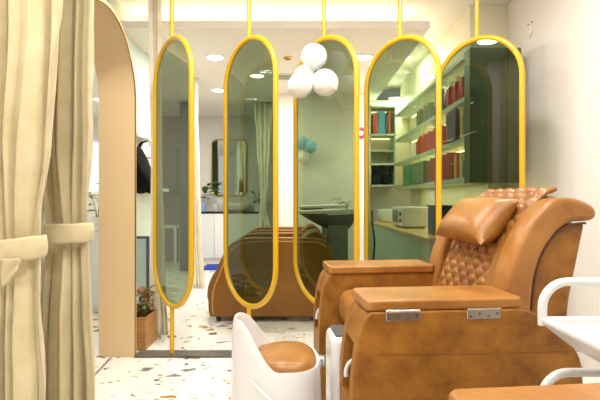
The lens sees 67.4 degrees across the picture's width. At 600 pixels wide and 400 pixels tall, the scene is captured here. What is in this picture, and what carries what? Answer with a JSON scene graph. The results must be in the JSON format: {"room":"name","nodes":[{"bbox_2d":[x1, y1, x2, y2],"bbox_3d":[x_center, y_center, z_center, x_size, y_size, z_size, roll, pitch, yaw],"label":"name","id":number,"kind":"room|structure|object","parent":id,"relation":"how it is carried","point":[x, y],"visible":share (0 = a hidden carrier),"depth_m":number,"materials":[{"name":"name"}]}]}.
{"room":"salon","nodes":[
{"label":"salon","id":0,"kind":"room"},
{"bbox_2d":[40,200,44,324],"bbox_3d":[-1.282,-0.325,0.307,0.255,2.850,3.815,0,0,0],"label":"wall","id":1,"kind":"structure","parent":0,"point":[43,212],"depth_m":2.02,"materials":[{"name":"white paint"}]},
{"bbox_2d":[95,357,111,374],"bbox_3d":[-1.280,1.098,2.717,0.015,0.002,0.840,0,0,-5],"label":"trim","id":2,"kind":"structure","parent":1,"relation":"attached to","point":[107,361],"depth_m":2.97,"materials":[{"name":"grey"}]},
{"bbox_2d":[94,0,136,356],"bbox_3d":[-1.280,-0.045,2.700,0.260,2.290,0.960,0,0,0],"label":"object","id":3,"kind":"object","parent":1,"relation":"attached to","point":[113,62],"visible":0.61,"depth_m":3.15,"materials":[{"name":"beige laminate"}]},
{"bbox_2d":[106,0,150,243],"bbox_3d":[-1.630,-0.325,4.340,0.060,2.850,1.120,0,0,0],"label":"wall","id":4,"kind":"structure","parent":0,"point":[140,59],"depth_m":4.57,"materials":[{"name":"white paint"}]},
{"bbox_2d":[137,133,150,145],"bbox_3d":[-1.507,-0.566,4.350,0.186,0.098,0.500,0,0,0],"label":"hook rail","id":5,"kind":"object","parent":4,"relation":"attached to","point":[140,137],"visible":0.56,"depth_m":4.34,"materials":[{"name":"white"}]},
{"bbox_2d":[137,140,150,193],"bbox_3d":[-1.486,-0.319,4.364,0.208,0.518,0.407,0,0,0],"label":"hanging bag","id":6,"kind":"object","parent":5,"relation":"hanging from","point":[143,166],"visible":0.59,"depth_m":4.25,"materials":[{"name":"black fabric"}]},
{"bbox_2d":[133,17,419,20],"bbox_3d":[-1.575,-1.667,4.320,5.450,0.165,0.040,0,0,0],"label":"trim","id":7,"kind":"structure","parent":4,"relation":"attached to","point":[134,18],"depth_m":4.30,"materials":[{"name":"white paint"}]},
{"bbox_2d":[162,116,179,260],"bbox_3d":[-2.500,-0.210,8.160,1.200,2.620,0.080,0,0,0],"label":"wall","id":8,"kind":"structure","parent":0,"point":[170,125],"depth_m":8.12,"materials":[{"name":"grey paint"}]},
{"bbox_2d":[162,146,179,192],"bbox_3d":[-2.420,-0.530,7.947,0.560,0.820,0.325,0,0,0],"label":"upper cabinet","id":9,"kind":"object","parent":8,"relation":"attached to","point":[170,155],"visible":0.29,"depth_m":7.80,"materials":[{"name":"green laminate"}]},
{"bbox_2d":[87,117,272,226],"bbox_3d":[-1.200,-0.210,8.250,6.200,2.620,0.100,0,0,0],"label":"wall","id":10,"kind":"structure","parent":0,"point":[209,128],"depth_m":8.20,"materials":[{"name":"white paint"}]},
{"bbox_2d":[88,139,98,194],"bbox_3d":[-3.725,-0.600,8.178,0.950,1.000,0.045,0,0,0],"label":"window","id":11,"kind":"structure","parent":10,"relation":"in","point":[93,188],"depth_m":8.15,"materials":[{"name":"white glass"}]},
{"bbox_2d":[211,139,246,195],"bbox_3d":[-1.290,-0.590,8.176,0.668,1.038,0.028,0,0,0],"label":"wall mirror","id":12,"kind":"object","parent":10,"relation":"attached to","point":[237,148],"visible":0.92,"depth_m":8.18,"materials":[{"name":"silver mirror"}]},
{"bbox_2d":[180,102,188,270],"bbox_3d":[-1.780,-0.210,7.000,0.160,2.620,0.100,0,0,0],"label":"trim","id":13,"kind":"structure","parent":0,"point":[184,106],"depth_m":6.95,"materials":[{"name":"green laminate"}]},
{"bbox_2d":[92,21,429,116],"bbox_3d":[-1.575,-1.552,6.140,5.450,0.065,4.320,0,0,0],"label":"ceiling","id":14,"kind":"structure","parent":0,"point":[287,38],"depth_m":4.73,"materials":[{"name":"white paint"}]},
{"bbox_2d":[193,77,204,287],"bbox_3d":[-1.286,-0.216,5.598,0.202,2.608,0.090,0,0,0],"label":"curtain","id":15,"kind":"object","parent":14,"relation":"hanging from","point":[199,279],"visible":0.57,"depth_m":5.58,"materials":[{"name":"beige fabric"}]},
{"bbox_2d":[205,54,223,59],"bbox_3d":[-0.903,-1.515,4.783,0.201,0.010,0.201,0,0,0],"label":"recessed light","id":16,"kind":"object","parent":14,"relation":"in","point":[209,56],"visible":1,"depth_m":4.77,"materials":[{"name":"white paint"}]},
{"bbox_2d":[211,88,222,91],"bbox_3d":[-1.133,-1.515,6.218,0.201,0.010,0.201,0,0,0],"label":"recessed light","id":17,"kind":"object","parent":14,"relation":"in","point":[213,89],"visible":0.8,"depth_m":6.22,"materials":[{"name":"white paint"}]},
{"bbox_2d":[249,73,264,77],"bbox_3d":[-0.525,-1.515,5.494,0.201,0.010,0.201,0,0,0],"label":"recessed light","id":18,"kind":"object","parent":14,"relation":"in","point":[253,75],"visible":1,"depth_m":5.48,"materials":[{"name":"white paint"}]},
{"bbox_2d":[254,102,272,227],"bbox_3d":[-0.572,-0.216,6.997,0.290,2.608,0.099,0,0,0],"label":"sheer curtain","id":19,"kind":"object","parent":14,"relation":"hanging from","point":[262,112],"visible":0.8,"depth_m":6.97,"materials":[{"name":"beige fabric"}]},
{"bbox_2d":[272,74,293,79],"bbox_3d":[-0.203,-1.514,5.538,0.260,0.012,0.260,0,0,0],"label":"ceiling vent","id":20,"kind":"object","parent":14,"relation":"in","point":[281,76],"visible":0.44,"depth_m":5.50,"materials":[{"name":"white metal"}]},
{"bbox_2d":[357,54,372,59],"bbox_3d":[0.680,-1.515,4.783,0.201,0.010,0.201,0,0,0],"label":"recessed light","id":21,"kind":"object","parent":14,"relation":"in","point":[361,56],"visible":0.8,"depth_m":4.76,"materials":[{"name":"white paint"}]},
{"bbox_2d":[118,0,511,90],"bbox_3d":[-1.170,-1.800,2.800,6.260,0.100,8.800,0,0,0],"label":"ceiling","id":22,"kind":"structure","parent":0,"point":[441,14],"depth_m":4.16,"materials":[{"name":"white paint"}]},
{"bbox_2d":[0,0,62,399],"bbox_3d":[-1.035,-0.325,1.613,0.449,2.831,0.173,0,0,3],"label":"curtain","id":23,"kind":"object","parent":22,"relation":"hanging from","point":[29,29],"visible":1,"depth_m":1.59,"materials":[{"name":"beige fabric"}]},
{"bbox_2d":[42,0,94,399],"bbox_3d":[-1.019,-0.325,2.000,0.266,2.830,0.176,0,0,0],"label":"curtain","id":24,"kind":"object","parent":22,"relation":"hanging from","point":[68,333],"visible":0.91,"depth_m":1.97,"materials":[{"name":"beige fabric"}]},
{"bbox_2d":[148,0,168,335],"bbox_3d":[-1.137,-0.328,3.618,0.163,2.825,0.072,0,0,0],"label":"curtain","id":25,"kind":"object","parent":22,"relation":"hanging from","point":[154,6],"visible":0.71,"depth_m":3.60,"materials":[{"name":"beige fabric"}]},
{"bbox_2d":[279,93,369,259],"bbox_3d":[0.320,-0.210,6.625,1.340,2.620,0.450,0,0,0],"label":"wall column","id":26,"kind":"structure","parent":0,"point":[327,174],"depth_m":6.40,"materials":[{"name":"white paint"}]},
{"bbox_2d":[298,136,307,149],"bbox_3d":[0.028,-0.792,6.310,0.176,0.200,0.176,0,0,0],"label":"balloon","id":27,"kind":"object","parent":26,"relation":"attached to","point":[302,140],"visible":0.81,"depth_m":6.24,"materials":[{"name":"blue rubber"}]},
{"bbox_2d":[305,140,316,152],"bbox_3d":[0.152,-0.723,6.200,0.170,0.193,0.170,0,0,0],"label":"balloon","id":28,"kind":"object","parent":27,"relation":"attached to","point":[310,146],"visible":1,"depth_m":6.14,"materials":[{"name":"blue rubber"}]},
{"bbox_2d":[298,151,308,162],"bbox_3d":[0.042,-0.597,6.322,0.160,0.182,0.160,0,0,0],"label":"balloon","id":29,"kind":"object","parent":26,"relation":"attached to","point":[303,156],"visible":0.96,"depth_m":6.26,"materials":[{"name":"white rubber"}]},
{"bbox_2d":[360,127,363,138],"bbox_3d":[0.865,-0.950,6.396,0.170,0.170,0.005,0,0,0],"label":"sticker","id":30,"kind":"object","parent":26,"relation":"attached to","point":[361,128],"visible":0.41,"depth_m":6.39,"materials":[{"name":"red"}]},
{"bbox_2d":[92,261,599,399],"bbox_3d":[-1.200,1.130,3.350,6.200,0.060,9.900,0,0,0],"label":"floor","id":31,"kind":"structure","parent":0,"point":[121,378],"depth_m":3.10,"materials":[{"name":"stone"}]},
{"bbox_2d":[89,227,98,311],"bbox_3d":[-2.250,0.685,4.608,0.840,0.830,0.484,0,0,0],"label":"base cabinet","id":32,"kind":"object","parent":31,"relation":"on","point":[93,245],"visible":0.02,"depth_m":4.38,"materials":[{"name":"white"}]},
{"bbox_2d":[87,183,98,226],"bbox_3d":[-2.022,0.051,4.493,0.266,0.437,0.224,0,0,39],"label":"flowering plant","id":33,"kind":"object","parent":32,"relation":"on","point":[95,220],"visible":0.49,"depth_m":4.45,"materials":[{"name":"green plant"}]},
{"bbox_2d":[137,236,149,304],"bbox_3d":[-1.455,0.705,3.860,0.324,0.790,0.024,0,0,0],"label":"glass screen","id":34,"kind":"object","parent":31,"relation":"on","point":[143,242],"visible":0.32,"depth_m":3.85,"materials":[{"name":"teal"}]},
{"bbox_2d":[137,284,156,349],"bbox_3d":[-1.191,0.878,3.431,0.156,0.444,0.317,0,0,0],"label":"planter box","id":35,"kind":"object","parent":31,"relation":"on","point":[146,315],"visible":0.85,"depth_m":3.37,"materials":[{"name":"brown wood"}]},
{"bbox_2d":[164,225,179,264],"bbox_3d":[-2.425,0.770,7.850,0.650,0.660,0.400,0,0,0],"label":"console table","id":36,"kind":"object","parent":31,"relation":"on","point":[175,227],"visible":0.27,"depth_m":7.66,"materials":[{"name":"white"}]},
{"bbox_2d":[134,350,231,357],"bbox_3d":[0.352,1.093,3.196,3.015,0.014,0.122,0,0,0],"label":"trim","id":37,"kind":"structure","parent":31,"relation":"on","point":[142,353],"depth_m":3.16,"materials":[{"name":"stone"}]},
{"bbox_2d":[153,0,193,352],"bbox_3d":[-0.910,-0.332,3.200,0.037,2.836,0.650,0,0,-40],"label":"panel","id":38,"kind":"object","parent":37,"relation":"on","point":[173,37],"visible":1,"depth_m":3.19,"materials":[{"name":"gold metal"}]},
{"bbox_2d":[223,0,278,316],"bbox_3d":[-0.363,-0.332,3.200,0.038,2.836,0.650,0,0,-41],"label":"panel","id":39,"kind":"object","parent":37,"relation":"on","point":[249,306],"visible":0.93,"depth_m":3.12,"materials":[{"name":"gold metal"}]},
{"bbox_2d":[293,0,359,303],"bbox_3d":[0.171,-0.332,3.200,0.038,2.836,0.650,0,0,-42],"label":"panel","id":40,"kind":"object","parent":37,"relation":"on","point":[324,37],"visible":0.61,"depth_m":3.06,"materials":[{"name":"gold metal"}]},
{"bbox_2d":[301,43,326,70],"bbox_3d":[0.099,-0.981,3.119,0.178,0.200,0.178,0,0,0],"label":"balloon","id":41,"kind":"object","parent":40,"relation":"attached to","point":[314,55],"visible":0.83,"depth_m":3.06,"materials":[{"name":"white rubber"}]},
{"bbox_2d":[295,64,313,79],"bbox_3d":[0.033,-0.871,3.151,0.136,0.151,0.136,0,0,0],"label":"balloon","id":42,"kind":"object","parent":41,"relation":"attached to","point":[303,68],"visible":0.36,"depth_m":3.10,"materials":[{"name":"white rubber"}]},
{"bbox_2d":[312,69,337,95],"bbox_3d":[0.168,-0.794,3.043,0.182,0.182,0.182,0,0,0],"label":"balloon","id":43,"kind":"object","parent":40,"relation":"attached to","point":[325,81],"visible":0.98,"depth_m":2.98,"materials":[{"name":"white rubber"}]},
{"bbox_2d":[288,73,312,99],"bbox_3d":[0.003,-0.765,3.018,0.165,0.173,0.164,0,0,0],"label":"balloon","id":44,"kind":"object","parent":43,"relation":"attached to","point":[300,85],"visible":1,"depth_m":2.96,"materials":[{"name":"white rubber"}]},
{"bbox_2d":[364,0,441,259],"bbox_3d":[0.711,-0.332,3.200,0.037,2.836,0.650,0,0,-42],"label":"panel","id":45,"kind":"object","parent":37,"relation":"on","point":[428,45],"visible":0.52,"depth_m":3.19,"materials":[{"name":"gold metal"}]},
{"bbox_2d":[435,0,524,240],"bbox_3d":[1.259,-0.332,3.200,0.037,2.836,0.650,0,0,-44],"label":"panel","id":46,"kind":"object","parent":37,"relation":"on","point":[511,46],"visible":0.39,"depth_m":2.99,"materials":[{"name":"gold metal"}]},
{"bbox_2d":[204,264,218,269],"bbox_3d":[-1.375,1.090,7.325,0.370,0.020,0.550,0,0,0],"label":"bath mat","id":47,"kind":"object","parent":31,"relation":"on","point":[208,266],"visible":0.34,"depth_m":7.20,"materials":[{"name":"blue fabric"}]},
{"bbox_2d":[201,211,258,263],"bbox_3d":[-1.260,0.650,7.925,1.260,0.900,0.510,0,0,0],"label":"vanity unit","id":48,"kind":"object","parent":31,"relation":"on","point":[240,223],"visible":0.37,"depth_m":7.68,"materials":[{"name":"white wood"}]},
{"bbox_2d":[200,181,219,211],"bbox_3d":[-1.741,-0.065,7.885,0.638,0.531,0.420,0,0,18],"label":"potted plant","id":49,"kind":"object","parent":48,"relation":"on","point":[205,188],"visible":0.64,"depth_m":7.84,"materials":[{"name":"green plant"}]},
{"bbox_2d":[213,200,218,211],"bbox_3d":[-1.470,0.101,7.860,0.101,0.201,0.099,0,0,0],"label":"soap bottle","id":50,"kind":"object","parent":48,"relation":"on","point":[215,206],"visible":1,"depth_m":7.82,"materials":[{"name":"grey plastic"}]},
{"bbox_2d":[222,203,250,210],"bbox_3d":[-1.120,0.124,7.950,0.521,0.157,0.364,0,0,0],"label":"vessel sink","id":51,"kind":"object","parent":48,"relation":"in","point":[231,206],"visible":0.77,"depth_m":7.81,"materials":[{"name":"white ceramic"}]},
{"bbox_2d":[251,191,259,210],"bbox_3d":[-0.740,0.024,7.931,0.309,0.353,0.280,0,0,43],"label":"potted plant","id":52,"kind":"object","parent":48,"relation":"on","point":[256,206],"visible":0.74,"depth_m":7.85,"materials":[{"name":"green plant"}]},
{"bbox_2d":[207,229,332,320],"bbox_3d":[-0.280,0.697,4.390,1.161,0.805,0.716,0,0,0],"label":"sofa","id":53,"kind":"object","parent":31,"relation":"on","point":[250,257],"visible":0.87,"depth_m":4.04,"materials":[{"name":"brown leather"}]},
{"bbox_2d":[231,312,324,399],"bbox_3d":[-0.088,0.780,1.789,0.386,0.639,0.418,0,0,-3],"label":"stool","id":54,"kind":"object","parent":31,"relation":"on","point":[262,368],"visible":1,"depth_m":1.68,"materials":[{"name":"white plastic"}]},
{"bbox_2d":[247,223,320,233],"bbox_3d":[-0.280,0.697,5.420,1.161,0.805,0.716,0,0,0],"label":"chair","id":55,"kind":"object","parent":31,"relation":"on","point":[307,227],"visible":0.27,"depth_m":5.19,"materials":[{"name":"brown leather"}]},
{"bbox_2d":[298,197,348,240],"bbox_3d":[0.285,0.533,5.450,0.609,1.134,0.434,0,0,0],"label":"basin","id":56,"kind":"object","parent":31,"relation":"on","point":[326,206],"visible":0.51,"depth_m":5.31,"materials":[{"name":"white ceramic"}]},
{"bbox_2d":[298,201,353,260],"bbox_3d":[0.285,0.552,4.420,0.609,1.096,0.434,0,0,0],"label":"basin","id":57,"kind":"object","parent":31,"relation":"on","point":[337,222],"visible":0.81,"depth_m":4.30,"materials":[{"name":"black ceramic"}]},
{"bbox_2d":[339,201,350,208],"bbox_3d":[0.448,0.058,4.513,0.131,0.106,0.104,0,0,0],"label":"tap","id":58,"kind":"object","parent":57,"relation":"on","point":[346,207],"depth_m":4.53,"materials":[{"name":"silver metal"}]},
{"bbox_2d":[370,100,410,259],"bbox_3d":[0.670,-0.210,6.950,2.040,2.620,0.200,0,0,0],"label":"wall pier","id":59,"kind":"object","parent":31,"relation":"on","point":[380,197],"depth_m":6.85,"materials":[{"name":"white paint"}]},
{"bbox_2d":[370,48,520,189],"bbox_3d":[1.388,-0.745,5.235,0.698,1.210,3.233,0,0,-2],"label":"shelving unit","id":60,"kind":"object","parent":59,"relation":"attached to","point":[489,144],"visible":0.72,"depth_m":3.63,"materials":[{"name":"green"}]},
{"bbox_2d":[371,115,372,133],"bbox_3d":[1.035,-1.083,6.567,0.022,0.267,0.206,0,0,0],"label":"book","id":61,"kind":"object","parent":60,"relation":"on","point":[371,115],"visible":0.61,"depth_m":6.46,"materials":[{"name":"black paper"}]},
{"bbox_2d":[373,114,374,133],"bbox_3d":[1.065,-1.092,6.567,0.034,0.284,0.206,0,0,0],"label":"book","id":62,"kind":"object","parent":60,"relation":"on","point":[373,114],"visible":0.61,"depth_m":6.46,"materials":[{"name":"red paper"}]},
{"bbox_2d":[371,174,381,184],"bbox_3d":[1.105,-0.298,6.610,0.156,0.154,0.283,0,0,0],"label":"rolled towel","id":63,"kind":"object","parent":60,"relation":"on","point":[376,179],"visible":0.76,"depth_m":6.47,"materials":[{"name":"black fabric"}]},
{"bbox_2d":[374,165,386,175],"bbox_3d":[1.182,-0.423,6.610,0.156,0.154,0.283,0,0,0],"label":"rolled towel","id":64,"kind":"object","parent":63,"relation":"on","point":[381,170],"visible":0.89,"depth_m":6.47,"materials":[{"name":"black fabric"}]},
{"bbox_2d":[375,112,377,133],"bbox_3d":[1.102,-1.105,6.567,0.034,0.310,0.206,0,0,0],"label":"book","id":65,"kind":"object","parent":60,"relation":"on","point":[376,113],"visible":0.71,"depth_m":6.46,"materials":[{"name":"red paper"}]},
{"bbox_2d":[378,111,384,133],"bbox_3d":[1.175,-1.113,6.567,0.098,0.327,0.206,0,0,0],"label":"book","id":66,"kind":"object","parent":60,"relation":"on","point":[381,114],"visible":0.71,"depth_m":6.46,"materials":[{"name":"blue paper"}]},
{"bbox_2d":[385,113,387,133],"bbox_3d":[1.245,-1.101,6.567,0.030,0.301,0.206,0,0,0],"label":"book","id":67,"kind":"object","parent":60,"relation":"on","point":[386,114],"visible":0.64,"depth_m":6.46,"materials":[{"name":"blue paper"}]},
{"bbox_2d":[381,174,392,184],"bbox_3d":[1.262,-0.298,6.610,0.156,0.154,0.283,0,0,0],"label":"rolled towel","id":68,"kind":"object","parent":60,"relation":"on","point":[387,179],"visible":0.82,"depth_m":6.47,"materials":[{"name":"black fabric"}]},
{"bbox_2d":[386,111,390,133],"bbox_3d":[1.285,-1.118,6.567,0.036,0.335,0.206,0,0,0],"label":"book","id":69,"kind":"object","parent":60,"relation":"on","point":[388,112],"visible":0.64,"depth_m":6.46,"materials":[{"name":"orange paper"}]},
{"bbox_2d":[403,164,412,184],"bbox_3d":[1.457,-0.318,5.740,0.206,0.250,0.340,0,0,0],"label":"box file","id":70,"kind":"object","parent":60,"relation":"on","point":[407,169],"visible":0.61,"depth_m":5.67,"materials":[{"name":"green cardboard"}]},
{"bbox_2d":[416,108,421,126],"bbox_3d":[1.480,-0.994,5.500,0.114,0.258,0.114,0,0,0],"label":"bottle","id":71,"kind":"object","parent":60,"relation":"on","point":[418,112],"visible":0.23,"depth_m":5.48,"materials":[{"name":"green"}]},
{"bbox_2d":[412,161,428,183],"bbox_3d":[1.457,-0.313,5.200,0.206,0.240,0.500,0,0,0],"label":"box file","id":72,"kind":"object","parent":60,"relation":"on","point":[420,170],"visible":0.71,"depth_m":5.06,"materials":[{"name":"green cardboard"}]},
{"bbox_2d":[420,105,425,123],"bbox_3d":[1.480,-0.994,5.340,0.114,0.258,0.114,0,0,0],"label":"bottle","id":73,"kind":"object","parent":60,"relation":"on","point":[422,109],"visible":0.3,"depth_m":5.31,"materials":[{"name":"green"}]},
{"bbox_2d":[423,134,425,152],"bbox_3d":[1.482,-0.638,5.077,0.176,0.210,0.058,0,0,0],"label":"book","id":74,"kind":"object","parent":60,"relation":"on","point":[424,135],"visible":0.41,"depth_m":5.05,"materials":[{"name":"red paper"}]},
{"bbox_2d":[424,102,429,121],"bbox_3d":[1.480,-0.994,5.180,0.114,0.258,0.114,0,0,0],"label":"bottle","id":75,"kind":"object","parent":60,"relation":"on","point":[426,106],"visible":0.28,"depth_m":5.15,"materials":[{"name":"green"}]},
{"bbox_2d":[427,99,434,118],"bbox_3d":[1.480,-0.994,5.020,0.114,0.258,0.114,0,0,0],"label":"bottle","id":76,"kind":"object","parent":60,"relation":"on","point":[432,101],"visible":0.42,"depth_m":4.99,"materials":[{"name":"green"}]},
{"bbox_2d":[430,158,431,181],"bbox_3d":[1.482,-0.321,4.798,0.176,0.255,0.056,0,0,0],"label":"book","id":77,"kind":"object","parent":60,"relation":"on","point":[430,158],"visible":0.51,"depth_m":4.79,"materials":[{"name":"red paper"}]},
{"bbox_2d":[431,102,434,116],"bbox_3d":[1.480,-0.961,4.860,0.124,0.184,0.124,0,0,0],"label":"bottle","id":78,"kind":"object","parent":60,"relation":"on","point":[433,106],"visible":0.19,"depth_m":4.84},
{"bbox_2d":[432,158,434,181],"bbox_3d":[1.482,-0.316,4.735,0.176,0.245,0.064,0,0,0],"label":"book","id":79,"kind":"object","parent":60,"relation":"on","point":[432,158],"visible":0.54,"depth_m":4.71,"materials":[{"name":"red paper"}]},
{"bbox_2d":[433,129,434,148],"bbox_3d":[1.482,-0.638,4.705,0.176,0.210,0.058,0,0,0],"label":"book","id":80,"kind":"object","parent":60,"relation":"on","point":[433,129],"visible":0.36,"depth_m":4.70,"materials":[{"name":"red paper"}]},
{"bbox_2d":[442,155,444,179],"bbox_3d":[1.482,-0.316,4.381,0.176,0.245,0.064,0,0,0],"label":"book","id":81,"kind":"object","parent":60,"relation":"on","point":[443,156],"visible":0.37,"depth_m":4.37,"materials":[{"name":"red paper"}]},
{"bbox_2d":[442,89,445,109],"bbox_3d":[1.480,-1.008,4.700,0.145,0.289,0.145,0,0,0],"label":"bottle","id":82,"kind":"object","parent":60,"relation":"on","point":[443,90],"visible":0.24,"depth_m":4.63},
{"bbox_2d":[442,125,446,144],"bbox_3d":[1.482,-0.628,4.399,0.176,0.190,0.066,0,0,0],"label":"book","id":83,"kind":"object","parent":60,"relation":"on","point":[444,126],"visible":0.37,"depth_m":4.37,"materials":[{"name":"red paper"}]},
{"bbox_2d":[448,153,450,178],"bbox_3d":[1.482,-0.316,4.204,0.176,0.245,0.064,0,0,0],"label":"book","id":84,"kind":"object","parent":60,"relation":"on","point":[449,154],"visible":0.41,"depth_m":4.20,"materials":[{"name":"red paper"}]},
{"bbox_2d":[446,81,455,107],"bbox_3d":[1.480,-1.004,4.360,0.128,0.278,0.128,0,0,0],"label":"book","id":85,"kind":"object","parent":60,"relation":"on","point":[449,90],"visible":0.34,"depth_m":4.33,"materials":[{"name":"red paper"}]},
{"bbox_2d":[446,152,459,179],"bbox_3d":[1.482,-0.321,4.267,0.176,0.255,0.056,0,0,0],"label":"book","id":86,"kind":"object","parent":60,"relation":"on","point":[448,152],"visible":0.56,"depth_m":4.25,"materials":[{"name":"red paper"}]},
{"bbox_2d":[446,108,460,142],"bbox_3d":[1.467,-0.670,4.085,0.206,0.275,0.260,0,0,0],"label":"storage box","id":87,"kind":"object","parent":60,"relation":"on","point":[453,116],"visible":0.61,"depth_m":4.00,"materials":[{"name":"grey"}]},
{"bbox_2d":[451,153,456,178],"bbox_3d":[1.482,-0.310,4.145,0.176,0.235,0.048,0,0,0],"label":"book","id":88,"kind":"object","parent":60,"relation":"on","point":[452,154],"visible":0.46,"depth_m":4.12,"materials":[{"name":"red paper"}]},
{"bbox_2d":[454,154,456,178],"bbox_3d":[1.482,-0.303,4.055,0.176,0.220,0.055,0,0,0],"label":"book","id":89,"kind":"object","parent":60,"relation":"on","point":[455,155],"visible":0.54,"depth_m":4.04,"materials":[{"name":"brown paper"}]},
{"bbox_2d":[453,76,461,102],"bbox_3d":[1.480,-1.004,4.170,0.128,0.278,0.128,0,0,0],"label":"book","id":90,"kind":"object","parent":60,"relation":"on","point":[455,84],"visible":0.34,"depth_m":4.13,"materials":[{"name":"red paper"}]},
{"bbox_2d":[457,153,459,177],"bbox_3d":[1.482,-0.303,3.983,0.176,0.220,0.055,0,0,0],"label":"book","id":91,"kind":"object","parent":60,"relation":"on","point":[458,154],"visible":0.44,"depth_m":3.96,"materials":[{"name":"red paper"}]},
{"bbox_2d":[459,71,463,99],"bbox_3d":[1.480,-1.004,3.990,0.128,0.278,0.128,0,0,0],"label":"book","id":92,"kind":"object","parent":60,"relation":"on","point":[461,81],"visible":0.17,"depth_m":3.97,"materials":[{"name":"red paper"}]},
{"bbox_2d":[460,108,463,137],"bbox_3d":[1.482,-0.663,3.905,0.176,0.260,0.055,0,0,0],"label":"book","id":93,"kind":"object","parent":60,"relation":"on","point":[461,109],"visible":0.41,"depth_m":3.89,"materials":[{"name":"brown paper"}]},
{"bbox_2d":[460,152,463,177],"bbox_3d":[1.482,-0.303,3.911,0.176,0.220,0.055,0,0,0],"label":"book","id":94,"kind":"object","parent":60,"relation":"on","point":[461,153],"visible":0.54,"depth_m":3.89,"materials":[{"name":"beige paper"}]},
{"bbox_2d":[372,224,434,262],"bbox_3d":[1.350,0.715,4.960,0.660,0.770,2.880,0,0,0],"label":"base cabinet","id":95,"kind":"object","parent":31,"relation":"on","point":[390,244],"visible":0.18,"depth_m":4.66,"materials":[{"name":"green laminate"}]},
{"bbox_2d":[371,210,375,259],"bbox_3d":[0.978,0.618,6.048,0.043,0.952,0.226,0,0,0],"label":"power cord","id":96,"kind":"object","parent":95,"relation":"attached to","point":[372,225],"visible":0.67,"depth_m":5.97,"materials":[{"name":"black rubber"}]},
{"bbox_2d":[370,221,434,241],"bbox_3d":[1.344,0.315,4.950,0.688,0.030,2.900,0,0,0],"label":"countertop","id":97,"kind":"structure","parent":95,"relation":"on","point":[421,233],"depth_m":4.43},
{"bbox_2d":[378,209,391,222],"bbox_3d":[1.200,0.214,6.050,0.310,0.178,0.310,0,0,0],"label":"bowl","id":98,"kind":"object","parent":97,"relation":"on","point":[385,215],"visible":0.66,"depth_m":5.94,"materials":[{"name":"white ceramic"}]},
{"bbox_2d":[392,206,427,227],"bbox_3d":[1.201,0.188,5.020,0.298,0.225,0.560,0,0,0],"label":"countertop oven","id":99,"kind":"object","parent":97,"relation":"on","point":[404,216],"visible":0.98,"depth_m":4.74,"materials":[{"name":"white"}]},
{"bbox_2d":[426,205,453,234],"bbox_3d":[1.230,0.172,3.920,0.200,0.255,0.220,0,0,0],"label":"storage bin","id":100,"kind":"object","parent":97,"relation":"on","point":[431,208],"visible":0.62,"depth_m":3.85,"materials":[{"name":"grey plastic"}]},
{"bbox_2d":[313,187,594,399],"bbox_3d":[0.588,0.523,1.988,0.970,1.154,1.010,0,0,-5],"label":"chair","id":101,"kind":"object","parent":31,"relation":"on","point":[465,317],"visible":1,"depth_m":1.63,"materials":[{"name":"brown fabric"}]},
{"bbox_2d":[435,197,519,244],"bbox_3d":[0.768,0.087,1.997,0.199,0.204,0.470,0,0,-5],"label":"cushion","id":102,"kind":"object","parent":101,"relation":"on","point":[472,220],"depth_m":1.83,"materials":[{"name":"brown leather"}]},
{"bbox_2d":[436,196,556,285],"bbox_3d":[0.857,0.233,2.018,0.353,0.495,0.524,0,0,-6],"label":"backrest","id":103,"kind":"object","parent":101,"relation":"on","point":[475,232],"depth_m":1.89,"materials":[{"name":"brown leather"}]},
{"bbox_2d":[449,383,599,399],"bbox_3d":[0.720,0.523,0.334,0.970,1.154,1.010,0,0,-5],"label":"chair","id":104,"kind":"object","parent":31,"relation":"on","point":[589,391],"visible":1,"depth_m":0.76,"materials":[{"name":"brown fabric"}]},
{"bbox_2d":[537,277,599,384],"bbox_3d":[0.910,0.662,1.125,0.445,0.876,0.409,0,0,0],"label":"trolley","id":105,"kind":"object","parent":31,"relation":"on","point":[582,333],"visible":0.88,"depth_m":1.28,"materials":[{"name":"white plastic"}]},
{"bbox_2d":[541,316,599,361],"bbox_3d":[0.910,0.371,1.125,0.436,0.068,0.366,0,0,0],"label":"tray","id":106,"kind":"object","parent":105,"relation":"on","point":[582,333],"depth_m":1.24,"materials":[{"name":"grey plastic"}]},
{"bbox_2d":[400,5,487,110],"bbox_3d":[1.608,-1.505,5.445,0.164,0.490,2.810,0,0,0],"label":"wall","id":107,"kind":"structure","parent":0,"point":[423,75],"depth_m":4.66,"materials":[{"name":"beige paint"}]},
{"bbox_2d":[388,96,401,99],"bbox_3d":[1.416,-1.515,6.706,0.201,0.010,0.201,0,0,0],"label":"recessed light","id":108,"kind":"object","parent":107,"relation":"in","point":[396,97],"visible":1,"depth_m":6.73,"materials":[{"name":"white paint"}]},
{"bbox_2d":[411,5,506,206],"bbox_3d":[1.775,-0.325,5.620,0.170,2.850,3.160,0,0,0],"label":"wall","id":109,"kind":"structure","parent":0,"point":[497,14],"depth_m":4.24,"materials":[{"name":"beige paint"}]},
{"bbox_2d":[428,190,434,201],"bbox_3d":[1.679,-0.052,5.708,0.023,0.143,0.260,0,0,0],"label":"wall socket","id":110,"kind":"object","parent":109,"relation":"attached to","point":[431,193],"visible":0.91,"depth_m":5.71,"materials":[{"name":"white plastic"}]},
{"bbox_2d":[507,0,599,367],"bbox_3d":[1.910,-0.375,2.800,0.100,2.950,8.800,0,0,0],"label":"wall","id":111,"kind":"structure","parent":0,"point":[561,56],"depth_m":3.13,"materials":[{"name":"white paint"}]},
{"bbox_2d":[527,21,532,36],"bbox_3d":[1.853,-1.373,3.630,0.010,0.116,0.090,0,0,0],"label":"wall plate","id":112,"kind":"object","parent":111,"relation":"attached to","point":[530,28],"visible":1,"depth_m":3.62,"materials":[{"name":"white paint"}]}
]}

